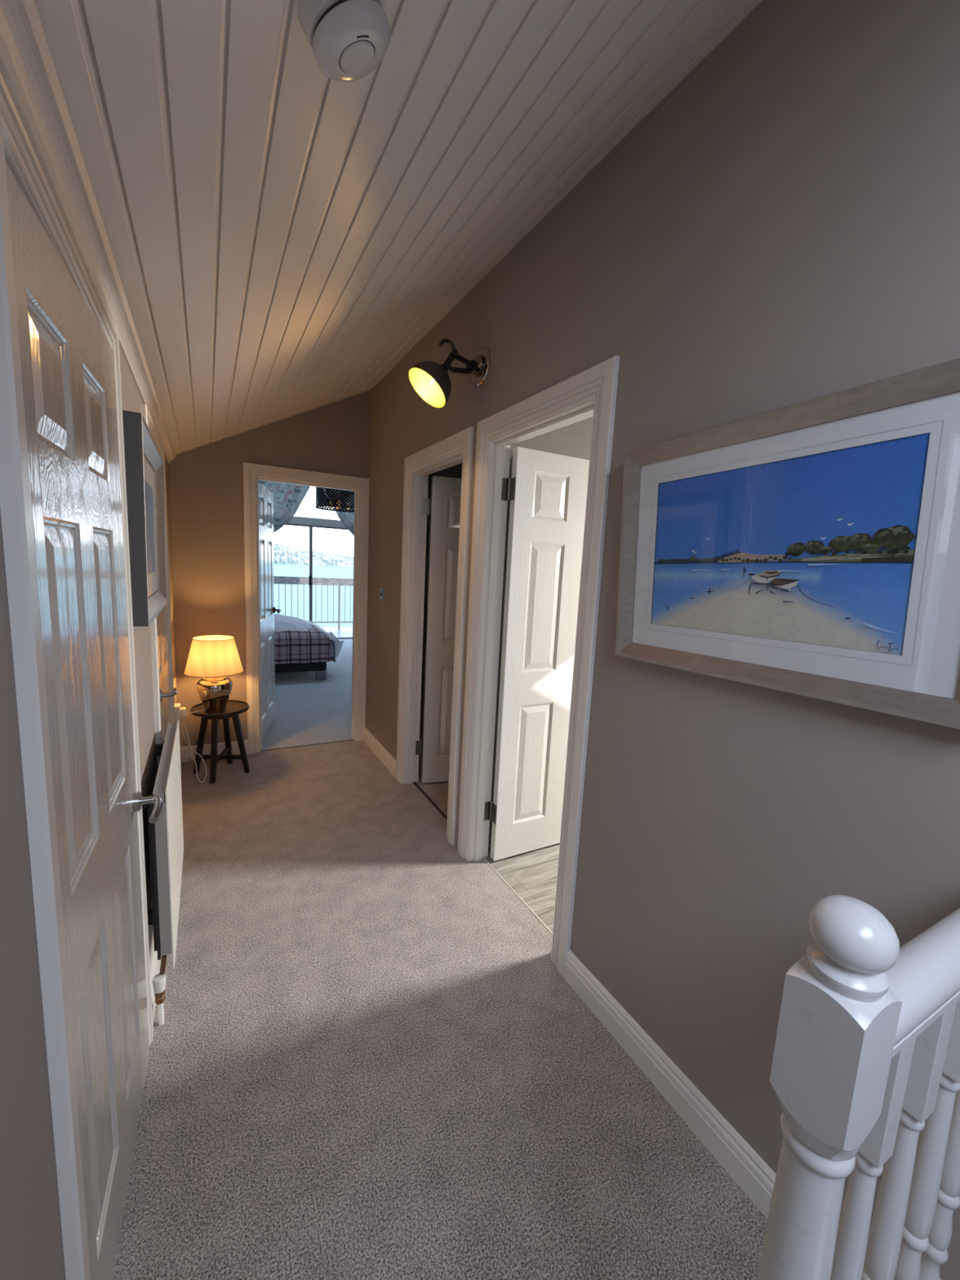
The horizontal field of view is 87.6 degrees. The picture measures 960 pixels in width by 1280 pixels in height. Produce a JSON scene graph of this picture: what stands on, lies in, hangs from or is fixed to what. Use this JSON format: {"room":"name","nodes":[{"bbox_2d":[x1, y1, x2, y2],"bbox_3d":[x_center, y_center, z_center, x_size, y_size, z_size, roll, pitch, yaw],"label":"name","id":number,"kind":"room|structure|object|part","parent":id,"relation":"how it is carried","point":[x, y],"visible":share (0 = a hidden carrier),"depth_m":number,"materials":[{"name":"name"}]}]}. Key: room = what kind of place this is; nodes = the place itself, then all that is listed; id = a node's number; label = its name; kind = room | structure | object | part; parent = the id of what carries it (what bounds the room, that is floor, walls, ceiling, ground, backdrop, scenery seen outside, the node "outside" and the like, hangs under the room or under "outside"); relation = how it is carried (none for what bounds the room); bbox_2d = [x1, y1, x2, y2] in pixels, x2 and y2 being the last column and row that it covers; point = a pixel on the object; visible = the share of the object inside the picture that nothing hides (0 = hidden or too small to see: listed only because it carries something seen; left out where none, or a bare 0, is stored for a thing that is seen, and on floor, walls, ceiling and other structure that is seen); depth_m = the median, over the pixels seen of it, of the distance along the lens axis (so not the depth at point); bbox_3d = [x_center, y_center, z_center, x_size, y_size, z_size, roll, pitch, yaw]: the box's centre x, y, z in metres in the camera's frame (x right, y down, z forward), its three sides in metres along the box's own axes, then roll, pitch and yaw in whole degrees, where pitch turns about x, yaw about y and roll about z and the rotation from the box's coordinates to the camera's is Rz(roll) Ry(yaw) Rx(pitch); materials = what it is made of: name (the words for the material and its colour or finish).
{"room":"upstairs hallway landing","nodes":[
{"label":"upstairs hallway landing","id":0,"kind":"room"},
{"bbox_2d":[0,343,177,1279],"bbox_3d":[-0.874,1.029,1.114,0.120,3.760,5.855,-2,9,-28],"label":"wall","id":1,"kind":"structure","parent":0,"point":[31,1240],"depth_m":0.59,"materials":[{"name":"beige paint"}]},
{"bbox_2d":[0,30,163,1279],"bbox_3d":[-0.797,0.289,1.021,0.203,2.057,0.902,-2,9,-28],"label":"door","id":2,"kind":"structure","parent":1,"relation":"in","point":[64,503],"depth_m":0.85,"materials":[{"name":"white paint"}]},
{"bbox_3d":[-0.886,0.445,1.332,0.070,0.053,0.143,-1,9,-27],"label":"handle","id":3,"kind":"part","parent":2,"relation":"part of","materials":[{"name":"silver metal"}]},
{"bbox_2d":[0,0,175,463],"bbox_3d":[-0.689,-0.774,0.847,0.040,0.055,5.755,-2,9,-28],"label":"trim","id":4,"kind":"structure","parent":1,"relation":"attached to","point":[21,29],"depth_m":0.81,"materials":[{"name":"white paint"}]},
{"bbox_2d":[122,409,167,626],"bbox_3d":[-1.172,-0.396,1.775,0.048,0.600,0.800,-1,9,-29],"label":"framed picture","id":5,"kind":"object","parent":1,"relation":"attached to","point":[144,462],"visible":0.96,"depth_m":1.47,"materials":[{"name":"grey wood"}]},
{"bbox_2d":[150,940,161,1026],"bbox_3d":[-1.195,1.133,1.855,0.018,0.112,0.705,-2,9,-28],"label":"baseboard","id":6,"kind":"structure","parent":1,"relation":"attached to","point":[155,964],"depth_m":1.71,"materials":[{"name":"white paint"}]},
{"bbox_2d":[140,404,177,765],"bbox_3d":[-1.567,0.055,2.418,0.194,2.045,0.935,-2,9,-28],"label":"door","id":7,"kind":"structure","parent":1,"relation":"in","point":[164,691],"depth_m":2.42,"materials":[{"name":"white paint"}]},
{"bbox_3d":[-1.393,0.234,2.236,0.070,0.053,0.143,-2,9,-28],"label":"handle","id":8,"kind":"part","parent":7,"relation":"part of","materials":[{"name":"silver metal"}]},
{"bbox_2d":[142,720,183,1025],"bbox_3d":[-1.179,0.793,1.875,0.082,0.780,0.772,-2,9,-28],"label":"radiator","id":9,"kind":"object","parent":1,"relation":"attached to","point":[166,836],"visible":0.97,"depth_m":1.60,"materials":[{"name":"white metal"}]},
{"bbox_3d":[-1.185,0.713,1.868,0.018,0.520,0.710,-2,9,-28],"label":"panel","id":10,"kind":"part","parent":9,"relation":"part of","materials":[{"name":"grey metal"}]},
{"bbox_3d":[-0.989,0.750,1.564,0.031,0.517,0.004,-2,9,-28],"label":"panel","id":11,"kind":"part","parent":9,"relation":"part of","materials":[{"name":"white metal"}]},
{"bbox_2d":[152,721,177,804],"bbox_3d":[-1.149,0.424,1.839,0.033,0.030,0.742,-2,9,-28],"label":"grille","id":12,"kind":"object","parent":9,"relation":"attached to","point":[162,785],"depth_m":1.72,"materials":[{"name":"grey metal"}]},
{"bbox_3d":[-1.145,0.702,1.888,0.006,0.600,0.754,-2,9,-28],"label":"panel","id":13,"kind":"part","parent":9,"relation":"part of","materials":[{"name":"white metal"}]},
{"bbox_2d":[174,703,180,721],"bbox_3d":[-1.922,0.459,3.178,0.034,0.095,0.086,-2,9,-28],"label":"wall socket","id":14,"kind":"object","parent":1,"relation":"attached to","point":[177,706],"visible":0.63,"depth_m":3.14,"materials":[{"name":"white plastic"}]},
{"bbox_2d":[180,706,186,717],"bbox_3d":[-1.894,0.462,3.193,0.030,0.058,0.048,-2,9,-28],"label":"plug","id":15,"kind":"object","parent":14,"relation":"attached to","point":[183,710],"visible":0.99,"depth_m":3.17,"materials":[{"name":"white plastic"}]},
{"bbox_2d":[180,747,182,773],"bbox_3d":[-1.988,0.884,3.306,0.018,0.112,0.750,-2,9,-28],"label":"baseboard","id":16,"kind":"structure","parent":1,"relation":"attached to","point":[181,753],"depth_m":3.52,"materials":[{"name":"white paint"}]},
{"bbox_2d":[168,390,370,746],"bbox_3d":[-1.537,-0.495,3.806,1.356,2.939,0.100,-2,9,-28],"label":"wall","id":17,"kind":"structure","parent":0,"point":[206,481],"depth_m":3.58,"materials":[{"name":"beige paint"}]},
{"bbox_2d":[180,739,248,762],"bbox_3d":[-1.974,0.824,3.726,0.447,0.112,0.018,-2,9,-28],"label":"baseboard","id":18,"kind":"structure","parent":17,"relation":"attached to","point":[221,746],"depth_m":3.70,"materials":[{"name":"white paint"}]},
{"bbox_2d":[242,462,369,754],"bbox_3d":[-1.528,-0.265,4.270,0.909,2.153,0.864,-2,9,-28],"label":"door","id":19,"kind":"structure","parent":17,"relation":"in","point":[258,500],"depth_m":3.97,"materials":[{"name":"white paint"}]},
{"bbox_3d":[-1.819,-0.263,4.482,0.070,0.053,0.143,1,8,-14],"label":"handle","id":20,"kind":"part","parent":19,"relation":"part of","materials":[{"name":"black metal"}]},
{"bbox_2d":[260,739,354,751],"bbox_3d":[-1.395,0.859,4.084,0.743,0.006,0.020,-2,9,-28],"label":"trim","id":21,"kind":"structure","parent":17,"relation":"attached to","point":[346,740],"depth_m":4.07,"materials":[{"name":"grey"}]},
{"bbox_2d":[287,516,350,639],"bbox_3d":[-3.215,-1.617,9.203,6.000,3.450,0.100,-2,9,-28],"label":"wall","id":22,"kind":"structure","parent":0,"point":[294,520],"depth_m":9.18,"materials":[{"name":"grey paint"}]},
{"bbox_2d":[293,515,341,521],"bbox_3d":[-2.984,-2.724,9.139,4.200,1.020,0.060,-2,9,-28],"label":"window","id":23,"kind":"structure","parent":22,"relation":"in","point":[293,516],"depth_m":9.17,"materials":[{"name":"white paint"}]},
{"bbox_2d":[284,523,352,639],"bbox_3d":[-3.060,-1.059,9.366,4.200,2.115,0.100,-2,9,-28],"label":"window","id":24,"kind":"structure","parent":22,"relation":"in","point":[310,576],"depth_m":9.27,"materials":[{"name":"grey metal"}]},
{"bbox_2d":[257,480,310,533],"bbox_3d":[-3.867,-1.572,8.661,2.005,3.191,0.128,-2,9,-28],"label":"curtain","id":25,"kind":"object","parent":24,"relation":"hanging from","point":[287,498],"visible":0.05,"depth_m":8.77,"materials":[{"name":"grey fabric"}]},
{"bbox_3d":[-3.147,-1.103,9.273,0.040,0.180,0.035,-2,9,-28],"label":"door pull","id":26,"kind":"part","parent":24,"relation":"part of","materials":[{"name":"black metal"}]},
{"bbox_2d":[333,490,354,535],"bbox_3d":[-2.070,-1.622,9.635,2.005,3.191,0.128,-2,9,-28],"label":"curtain","id":27,"kind":"object","parent":24,"relation":"hanging from","point":[347,518],"visible":0.02,"depth_m":9.33,"materials":[{"name":"grey fabric"}]},
{"bbox_2d":[321,626,352,637],"bbox_3d":[-3.424,-0.056,10.509,8.000,0.170,1.900,-2,9,-28],"label":"floor","id":28,"kind":"structure","parent":0,"point":[344,631],"depth_m":10.99,"materials":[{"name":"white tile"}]},
{"bbox_2d":[274,576,353,629],"bbox_3d":[-3.671,-0.793,10.927,7.000,1.142,0.040,-2,9,-28],"label":"balcony railing","id":29,"kind":"object","parent":28,"relation":"on","point":[285,580],"visible":0.3,"depth_m":10.99,"materials":[{"name":"grey paint"}]},
{"bbox_3d":[-3.692,-0.389,10.986,7.000,0.035,0.030,-2,9,-28],"label":"rail","id":30,"kind":"part","parent":29,"relation":"part of","materials":[{"name":"grey paint"}]},
{"bbox_3d":[-3.157,-0.727,11.220,0.040,0.980,0.040,-2,9,-28],"label":"post","id":31,"kind":"part","parent":29,"relation":"part of","materials":[{"name":"grey paint"}]},
{"bbox_2d":[34,0,762,454],"bbox_3d":[-0.101,-1.173,1.101,1.536,0.845,5.955,-2,9,-28],"label":"ceiling","id":32,"kind":"structure","parent":0,"point":[282,233],"depth_m":1.15,"materials":[{"name":"white paint"}]},
{"bbox_2d":[297,0,390,81],"bbox_3d":[-0.208,-0.940,0.759,0.142,0.119,0.130,-2,9,-28],"label":"smoke detector","id":33,"kind":"object","parent":32,"relation":"attached to","point":[348,40],"visible":1,"depth_m":0.74,"materials":[{"name":"white plastic"}]},
{"bbox_2d":[113,638,767,1279],"bbox_3d":[-0.570,0.906,4.455,5.800,0.120,11.400,-2,9,-28],"label":"floor","id":34,"kind":"structure","parent":0,"point":[370,1058],"depth_m":1.49,"materials":[{"name":"beige carpet"}]},
{"bbox_2d":[190,699,249,783],"bbox_3d":[-1.786,0.690,3.454,0.362,0.473,0.362,-2,9,-28],"label":"stool","id":35,"kind":"object","parent":34,"relation":"on","point":[233,708],"visible":0.87,"depth_m":3.43,"materials":[{"name":"black wood"}]},
{"bbox_3d":[-1.911,0.698,3.436,0.113,0.450,0.038,2,8,-9],"label":"leg","id":36,"kind":"part","parent":35,"relation":"part of","materials":[{"name":"black wood"}]},
{"bbox_2d":[180,635,243,782],"bbox_3d":[-1.813,0.457,3.385,0.399,0.950,0.382,-2,9,-28],"label":"table lamp","id":37,"kind":"object","parent":35,"relation":"on","point":[213,659],"depth_m":3.28,"materials":[{"name":"beige fabric"}]},
{"bbox_3d":[-1.856,0.699,3.328,0.116,0.482,0.244,5,9,18],"label":"power cord","id":38,"kind":"part","parent":37,"relation":"part of","materials":[{"name":"white plastic"}]},
{"bbox_3d":[-1.788,0.213,3.372,0.355,0.006,0.355,-2,9,-28],"label":"shade trim","id":39,"kind":"part","parent":37,"relation":"part of","materials":[{"name":"beige fabric"}]},
{"bbox_3d":[-1.777,-0.013,3.339,0.245,0.004,0.245,-2,9,-28],"label":"shade trim","id":40,"kind":"part","parent":37,"relation":"part of","materials":[{"name":"beige fabric"}]},
{"bbox_3d":[-1.782,0.101,3.356,0.352,0.230,0.352,-2,9,-28],"label":"lamp shade","id":41,"kind":"part","parent":37,"relation":"part of","materials":[{"name":"beige fabric"}]},
{"bbox_3d":[-1.768,0.720,3.332,0.038,0.450,0.112,2,8,-9],"label":"leg","id":42,"kind":"part","parent":35,"relation":"part of","materials":[{"name":"black wood"}]},
{"bbox_3d":[-1.774,0.468,3.422,0.362,0.025,0.362,-2,9,-28],"label":"seat","id":43,"kind":"part","parent":35,"relation":"part of","materials":[{"name":"black wood"}]},
{"bbox_3d":[-1.804,0.682,3.578,0.038,0.450,0.113,2,8,-9],"label":"leg","id":44,"kind":"part","parent":35,"relation":"part of","materials":[{"name":"black wood"}]},
{"bbox_3d":[-1.662,0.705,3.474,0.112,0.450,0.038,2,8,-9],"label":"leg","id":45,"kind":"part","parent":35,"relation":"part of","materials":[{"name":"black wood"}]},
{"bbox_2d":[275,662,326,679],"bbox_3d":[-3.188,0.155,6.470,2.055,0.530,1.495,-2,9,-28],"label":"bed","id":46,"kind":"object","parent":34,"relation":"on","point":[320,668],"visible":0.19,"depth_m":6.21,"materials":[{"name":"black wood"}]},
{"bbox_3d":[-2.016,0.441,6.339,0.115,0.118,0.070,-2,9,-28],"label":"leg","id":47,"kind":"part","parent":46,"relation":"part of","materials":[{"name":"grey metal"}]},
{"bbox_2d":[304,620,343,662],"bbox_3d":[-3.045,0.013,6.539,2.324,0.421,1.427,-2,9,-28],"label":"duvet","id":48,"kind":"object","parent":46,"relation":"on","point":[335,644],"visible":0.21,"depth_m":6.50,"materials":[{"name":"white fabric"}]},
{"bbox_2d":[274,613,314,632],"bbox_3d":[-3.184,-0.213,6.358,1.977,0.195,1.387,-2,9,-28],"label":"blanket","id":49,"kind":"object","parent":48,"relation":"on","point":[282,622],"visible":0.22,"depth_m":6.28,"materials":[{"name":"white fabric"}]},
{"bbox_2d":[274,623,331,664],"bbox_3d":[-2.939,0.042,6.106,2.053,0.394,0.821,-2,9,-28],"label":"blanket","id":50,"kind":"object","parent":48,"relation":"on","point":[313,645],"visible":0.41,"depth_m":6.09,"materials":[{"name":"fabric"}]},
{"bbox_2d":[482,857,552,934],"bbox_3d":[0.184,1.193,2.314,0.006,0.006,0.715,-2,9,-28],"label":"trim","id":51,"kind":"structure","parent":34,"relation":"on","point":[495,870],"depth_m":2.32,"materials":[{"name":"silver metal"}]},
{"bbox_2d":[755,894,902,1279],"bbox_3d":[0.340,0.849,0.576,0.073,1.192,0.073,-2,9,-28],"label":"newel post","id":52,"kind":"object","parent":34,"relation":"on","point":[839,1014],"visible":1,"depth_m":0.50,"materials":[{"name":"white paint"}]},
{"bbox_2d":[885,907,959,1057],"bbox_3d":[0.641,0.407,0.665,0.565,0.069,0.060,-2,9,-28],"label":"handrail","id":53,"kind":"object","parent":52,"relation":"attached to","point":[925,976],"visible":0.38,"depth_m":0.58,"materials":[{"name":"white paint"}]},
{"bbox_3d":[0.591,1.415,0.811,0.565,0.030,0.060,-2,9,-28],"label":"base rail","id":54,"kind":"object","parent":34,"relation":"on","visible":0},
{"bbox_2d":[830,1037,915,1279],"bbox_3d":[0.459,0.920,0.654,0.035,0.980,0.035,-2,9,-28],"label":"baluster","id":55,"kind":"object","parent":54,"relation":"on","point":[854,1224],"visible":0.66,"depth_m":0.60,"materials":[{"name":"white paint"}]},
{"bbox_2d":[861,1002,956,1279],"bbox_3d":[0.556,0.917,0.707,0.035,0.980,0.035,-2,9,-28],"label":"baluster","id":56,"kind":"object","parent":54,"relation":"on","point":[888,1219],"visible":0.74,"depth_m":0.66,"materials":[{"name":"white paint"}]},
{"bbox_2d":[893,999,959,1279],"bbox_3d":[0.656,0.914,0.760,0.035,0.980,0.035,-2,9,-28],"label":"baluster","id":57,"kind":"object","parent":54,"relation":"on","point":[932,1143],"visible":0.7,"depth_m":0.73,"materials":[{"name":"white paint"}]},
{"bbox_2d":[920,1090,959,1279],"bbox_3d":[0.754,0.912,0.814,0.035,0.980,0.035,-2,9,-28],"label":"baluster","id":58,"kind":"object","parent":54,"relation":"on","point":[936,1255],"visible":0.62,"depth_m":0.80,"materials":[{"name":"white paint"}]},
{"bbox_2d":[419,462,462,733],"bbox_3d":[0.475,-0.286,3.897,2.037,2.700,1.715,-2,9,-28],"label":"wall","id":59,"kind":"structure","parent":0,"point":[455,471],"depth_m":4.32,"materials":[{"name":"grey paint"}]},
{"bbox_2d":[395,426,473,844],"bbox_3d":[0.052,-0.038,3.174,0.848,2.173,0.928,-2,9,-28],"label":"door","id":60,"kind":"structure","parent":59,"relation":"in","point":[449,513],"depth_m":3.27,"materials":[{"name":"white paint"}]},
{"bbox_2d":[488,416,592,835],"bbox_3d":[1.192,-0.360,3.253,2.687,3.100,0.060,-2,9,-28],"label":"wall","id":61,"kind":"structure","parent":0,"point":[573,440],"depth_m":2.70,"materials":[{"name":"grey paint"}]},
{"bbox_2d":[365,0,959,1279],"bbox_3d":[0.436,0.647,1.765,0.110,4.460,5.855,-2,9,-28],"label":"wall","id":62,"kind":"structure","parent":0,"point":[781,228],"depth_m":1.24,"materials":[{"name":"beige paint"}]},
{"bbox_2d":[363,727,395,778],"bbox_3d":[-0.788,0.858,3.899,0.018,0.112,0.854,-2,9,-28],"label":"baseboard","id":63,"kind":"structure","parent":62,"relation":"attached to","point":[373,744],"depth_m":3.84,"materials":[{"name":"white paint"}]},
{"bbox_2d":[379,587,383,599],"bbox_3d":[-0.740,-0.347,3.755,0.011,0.086,0.086,-2,9,-28],"label":"light switch","id":64,"kind":"object","parent":62,"relation":"attached to","point":[381,589],"visible":1,"depth_m":3.74,"materials":[{"name":"grey plastic"}]},
{"bbox_2d":[413,782,447,820],"bbox_3d":[-0.289,1.046,3.173,0.018,0.006,0.732,-2,9,-28],"label":"trim","id":65,"kind":"structure","parent":62,"relation":"attached to","point":[429,799],"depth_m":3.21,"materials":[{"name":"grey metal"}]},
{"bbox_2d":[408,338,490,408],"bbox_3d":[-0.155,-1.211,2.280,0.346,0.292,0.211,-2,9,-28],"label":"wall lamp","id":66,"kind":"object","parent":62,"relation":"attached to","point":[430,380],"visible":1,"depth_m":2.29,"materials":[{"name":"black metal"}]},
{"bbox_3d":[-0.224,-1.153,2.252,0.191,0.176,0.208,-2,9,-28],"label":"lamp shade","id":67,"kind":"part","parent":66,"relation":"part of","materials":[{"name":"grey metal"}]},
{"bbox_3d":[-0.096,-1.262,2.284,0.160,0.090,0.048,-2,9,-28],"label":"arm","id":68,"kind":"part","parent":66,"relation":"part of","materials":[{"name":"black metal"}]},
{"bbox_3d":[0.003,-1.276,2.336,0.012,0.164,0.164,-2,9,-28],"label":"wall plate","id":69,"kind":"part","parent":66,"relation":"part of","materials":[{"name":"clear metal"}]},
{"bbox_2d":[457,355,619,977],"bbox_3d":[0.534,0.108,2.319,0.873,2.176,0.917,-2,9,-28],"label":"door","id":70,"kind":"structure","parent":62,"relation":"in","point":[558,503],"depth_m":2.43,"materials":[{"name":"white paint"}]},
{"bbox_2d":[564,950,776,1218],"bbox_3d":[1.032,1.430,0.571,0.018,0.112,2.984,-2,9,-28],"label":"baseboard","id":71,"kind":"structure","parent":62,"relation":"attached to","point":[746,1167],"depth_m":1.41,"materials":[{"name":"white paint"}]},
{"bbox_2d":[615,358,959,729],"bbox_3d":[0.642,-0.201,1.155,0.064,0.631,0.864,-2,9,-28],"label":"framed picture","id":72,"kind":"object","parent":62,"relation":"attached to","point":[811,548],"visible":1,"depth_m":1.05,"materials":[{"name":"blue paper"}]},
{"bbox_2d":[651,432,929,655],"bbox_3d":[0.642,-0.204,1.161,0.006,0.395,0.609,-4,9,-28],"label":"art print","id":73,"kind":"object","parent":72,"relation":"attached to","point":[822,548],"depth_m":1.07},
{"bbox_3d":[-1.788,-2.941,6.502,6.000,0.080,5.745,-2,9,-28],"label":"ceiling","id":74,"kind":"structure","parent":0,"visible":0},
{"bbox_2d":[315,486,354,512],"bbox_3d":[-1.442,-2.030,5.202,0.504,1.315,0.504,-2,9,-28],"label":"pendant light","id":75,"kind":"object","parent":74,"relation":"hanging from","point":[325,497],"visible":0.62,"depth_m":5.08,"materials":[{"name":"black metal"}]},
{"label":"outside","id":76,"kind":"structure","parent":0,"visible":0},
{"bbox_2d":[273,542,326,565],"bbox_3d":[-404.759,-159.116,869.384,245.000,48.138,147.976,-2,9,-28],"label":"hillside","id":77,"kind":"structure","parent":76,"point":[282,554],"depth_m":872.14,"materials":[{"name":"white snow"}]},
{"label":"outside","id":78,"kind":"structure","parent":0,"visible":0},
{"bbox_2d":[296,550,353,566],"bbox_3d":[-270.294,-169.836,1056.295,300.000,29.276,147.695,-2,9,-28],"label":"hillside","id":79,"kind":"structure","parent":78,"point":[329,559],"depth_m":1012.20,"materials":[{"name":"white snow"}]},
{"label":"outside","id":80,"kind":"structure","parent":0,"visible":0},
{"bbox_2d":[274,564,353,627],"bbox_3d":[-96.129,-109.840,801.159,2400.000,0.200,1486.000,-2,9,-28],"label":"sea","id":81,"kind":"structure","parent":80,"point":[280,570],"depth_m":147.70,"materials":[{"name":"liquid"}]}
]}

